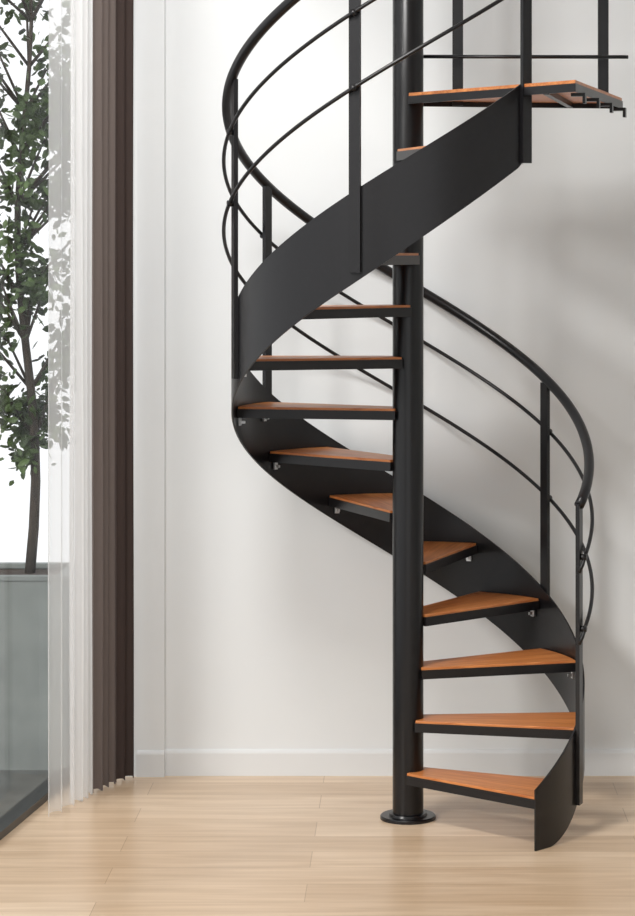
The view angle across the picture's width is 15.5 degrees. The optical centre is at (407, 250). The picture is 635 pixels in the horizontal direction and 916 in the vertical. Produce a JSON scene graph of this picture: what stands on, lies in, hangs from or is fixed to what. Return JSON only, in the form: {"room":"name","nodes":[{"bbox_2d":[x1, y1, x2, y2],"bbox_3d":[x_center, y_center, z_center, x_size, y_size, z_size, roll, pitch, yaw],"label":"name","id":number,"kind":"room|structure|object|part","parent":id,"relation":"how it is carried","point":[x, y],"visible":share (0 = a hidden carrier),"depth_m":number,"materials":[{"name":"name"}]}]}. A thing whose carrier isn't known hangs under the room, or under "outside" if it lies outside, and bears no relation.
{"room":"home stairwell","nodes":[
{"label":"home stairwell","id":0,"kind":"room"},
{"bbox_2d":[136,750,164,776],"bbox_3d":[-1.077,2.145,9.707,0.117,0.110,0.012,0,0,0],"label":"baseboard","id":1,"kind":"structure","parent":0,"point":[149,763],"depth_m":9.70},
{"bbox_2d":[0,776,634,915],"bbox_3d":[0.186,2.250,4.628,5.828,0.100,10.455,0,0,0],"label":"floor","id":2,"kind":"structure","parent":0,"point":[167,845],"depth_m":8.50,"materials":[{"name":"brown wood"}]},
{"bbox_2d":[0,779,47,839],"bbox_3d":[-1.792,2.185,6.768,0.070,0.030,5.981,0,0,7],"label":"track","id":3,"kind":"object","parent":2,"relation":"on","point":[29,804],"visible":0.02,"depth_m":9.04,"materials":[{"name":"grey metal"}]},
{"bbox_2d":[222,0,627,850],"bbox_3d":[0.045,0.210,8.986,1.533,3.980,1.439,0,0,17],"label":"spiral staircase","id":4,"kind":"structure","parent":2,"relation":"on","point":[382,222],"depth_m":8.94,"materials":[{"name":"black metal"}]},
{"bbox_3d":[-0.331,0.636,9.117,0.642,0.035,0.314,0,0,19],"label":"tread frame","id":5,"kind":"part","parent":4,"relation":"part of","materials":[{"name":"black metal"}]},
{"bbox_3d":[-0.348,0.436,8.952,0.642,0.035,0.314,0,0,-8],"label":"tread frame","id":6,"kind":"part","parent":4,"relation":"part of","materials":[{"name":"black metal"}]},
{"bbox_3d":[-0.240,0.837,9.256,0.314,0.035,0.642,0,0,-43],"label":"tread frame","id":7,"kind":"part","parent":4,"relation":"part of","materials":[{"name":"black metal"}]},
{"bbox_3d":[-0.286,0.236,8.797,0.642,0.035,0.314,0,0,-35],"label":"tread frame","id":8,"kind":"part","parent":4,"relation":"part of","materials":[{"name":"black metal"}]},
{"bbox_3d":[-0.095,1.036,9.338,0.314,0.035,0.642,0,0,-16],"label":"tread frame","id":9,"kind":"part","parent":4,"relation":"part of","materials":[{"name":"black metal"}]},
{"bbox_3d":[-0.161,0.036,8.688,0.314,0.035,0.642,0,0,27],"label":"tread frame","id":10,"kind":"part","parent":4,"relation":"part of","materials":[{"name":"black metal"}]},
{"bbox_3d":[0.000,0.246,9.000,1.439,2.479,1.439,0,0,0],"label":"infill rod","id":11,"kind":"part","parent":4,"relation":"part of","materials":[{"name":"black metal"}]},
{"bbox_3d":[0.000,-0.024,9.000,1.439,2.479,1.439,0,0,0],"label":"infill rod","id":12,"kind":"part","parent":4,"relation":"part of","materials":[{"name":"black metal"}]},
{"bbox_3d":[0.000,-0.255,9.000,1.439,2.459,1.439,0,0,0],"label":"handrail","id":13,"kind":"part","parent":4,"relation":"part of","materials":[{"name":"black metal"}]},
{"bbox_3d":[0.162,-0.363,8.689,0.314,0.035,0.642,0,0,-28],"label":"tread frame","id":14,"kind":"part","parent":4,"relation":"part of","materials":[{"name":"black metal"}]},
{"bbox_3d":[0.071,1.236,9.344,0.314,0.035,0.642,0,0,12],"label":"tread frame","id":15,"kind":"part","parent":4,"relation":"part of","materials":[{"name":"black metal"}]},
{"bbox_3d":[0.195,-1.023,9.103,0.042,0.910,0.016,0,0,0],"label":"guard post","id":16,"kind":"part","parent":4,"relation":"part of","materials":[{"name":"black metal"}]},
{"bbox_3d":[0.300,2.037,8.818,0.642,0.035,0.314,0,0,31],"label":"tread frame","id":17,"kind":"part","parent":4,"relation":"part of","materials":[{"name":"black metal"}]},
{"bbox_3d":[0.221,1.437,9.272,0.314,0.035,0.642,0,0,39],"label":"tread frame","id":18,"kind":"part","parent":4,"relation":"part of","materials":[{"name":"black metal"}]},
{"bbox_3d":[0.350,1.837,8.976,0.642,0.035,0.314,0,0,4],"label":"tread frame","id":19,"kind":"part","parent":4,"relation":"part of","materials":[{"name":"black metal"}]},
{"bbox_3d":[0.322,1.637,9.140,0.642,0.035,0.314,0,0,-24],"label":"tread frame","id":20,"kind":"part","parent":4,"relation":"part of","materials":[{"name":"black metal"}]},
{"bbox_3d":[0.427,-0.579,8.740,0.855,0.030,1.000,0,0,0],"label":"landing frame","id":21,"kind":"part","parent":4,"relation":"part of","materials":[{"name":"black metal"}]},
{"bbox_3d":[0.445,-0.756,9.061,0.830,0.014,0.015,0,0,-1],"label":"guard rod","id":22,"kind":"part","parent":4,"relation":"part of","materials":[{"name":"black metal"}]},
{"bbox_3d":[0.612,-0.558,8.321,0.052,0.012,0.030,0,0,15],"label":"landing hook arm","id":23,"kind":"part","parent":4,"relation":"part of","materials":[{"name":"black metal"}]},
{"bbox_3d":[0.685,-0.558,8.601,0.052,0.012,0.030,0,0,15],"label":"landing hook arm","id":24,"kind":"part","parent":4,"relation":"part of","materials":[{"name":"black metal"}]},
{"bbox_3d":[0.775,-1.023,9.221,0.042,0.910,0.016,0,0,0],"label":"guard post","id":25,"kind":"part","parent":4,"relation":"part of","materials":[{"name":"black metal"}]},
{"bbox_3d":[0.757,-0.558,8.881,0.052,0.012,0.030,0,0,15],"label":"landing hook arm","id":26,"kind":"part","parent":4,"relation":"part of","materials":[{"name":"black metal"}]},
{"bbox_3d":[0.836,-0.558,9.181,0.052,0.012,0.030,0,0,15],"label":"landing hook arm","id":27,"kind":"part","parent":4,"relation":"part of","materials":[{"name":"black metal"}]},
{"bbox_2d":[165,0,634,748],"bbox_3d":[0.857,-0.100,9.795,4.486,4.600,0.120,0,0,0],"label":"wall","id":28,"kind":"structure","parent":0,"point":[279,614],"depth_m":9.74,"materials":[{"name":"paint"}]},
{"bbox_2d":[133,0,164,775],"bbox_3d":[-1.159,-0.100,9.724,0.282,4.600,0.022,0,0,0],"label":"wall","id":29,"kind":"structure","parent":28,"relation":"attached to","point":[149,15],"depth_m":9.71,"materials":[{"name":"paint"}]},
{"bbox_2d":[165,749,634,775],"bbox_3d":[0.991,2.145,9.729,4.018,0.110,0.012,0,0,0],"label":"baseboard","id":30,"kind":"structure","parent":28,"relation":"attached to","point":[178,762],"depth_m":9.72,"materials":[{"name":"white paint"}]},
{"bbox_3d":[-1.792,-2.250,6.768,0.811,0.300,5.944,0,0,0],"label":"track","id":31,"kind":"object","parent":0,"visible":0},
{"bbox_3d":[-1.320,-2.080,9.175,0.386,0.027,1.059,0,0,0],"label":"rail","id":32,"kind":"object","parent":31,"relation":"attached to","visible":0},
{"bbox_2d":[48,0,73,815],"bbox_3d":[-1.357,0.074,9.102,0.031,4.248,0.211,0,0,20],"label":"sheer curtain","id":33,"kind":"object","parent":32,"relation":"hanging from","point":[61,12],"visible":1,"depth_m":9.07,"materials":[{"name":"fabric"}]},
{"bbox_2d":[74,0,92,800],"bbox_3d":[-1.302,0.074,9.302,0.048,4.248,0.174,0,0,16],"label":"sheer curtain","id":34,"kind":"object","parent":32,"relation":"hanging from","point":[83,9],"visible":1,"depth_m":9.25,"materials":[{"name":"fabric"}]},
{"bbox_2d":[92,0,115,790],"bbox_3d":[-1.241,0.074,9.490,0.049,4.248,0.185,0,0,22],"label":"curtain","id":35,"kind":"object","parent":32,"relation":"hanging from","point":[104,11],"visible":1,"depth_m":9.49,"materials":[{"name":"fabric"}]},
{"bbox_2d":[115,0,133,782],"bbox_3d":[-1.176,0.074,9.638,0.040,4.248,0.114,0,0,31],"label":"curtain","id":36,"kind":"object","parent":32,"relation":"hanging from","point":[124,484],"visible":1,"depth_m":9.62,"materials":[{"name":"brown fabric"}]},
{"label":"outside","id":37,"kind":"structure","parent":0,"visible":0},
{"bbox_2d":[0,770,47,816],"bbox_3d":[-0.500,2.310,5.700,9.000,0.180,13.400,0,0,0],"label":"ground","id":38,"kind":"structure","parent":37,"point":[15,785],"depth_m":9.65,"materials":[{"name":"concrete"}]},
{"bbox_2d":[0,0,48,769],"bbox_3d":[-2.121,0.068,10.276,2.176,4.305,0.753,0,0,0],"label":"potted tree","id":39,"kind":"object","parent":38,"relation":"on","point":[23,585],"visible":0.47,"depth_m":10.11,"materials":[{"name":"green plant"}]}
]}

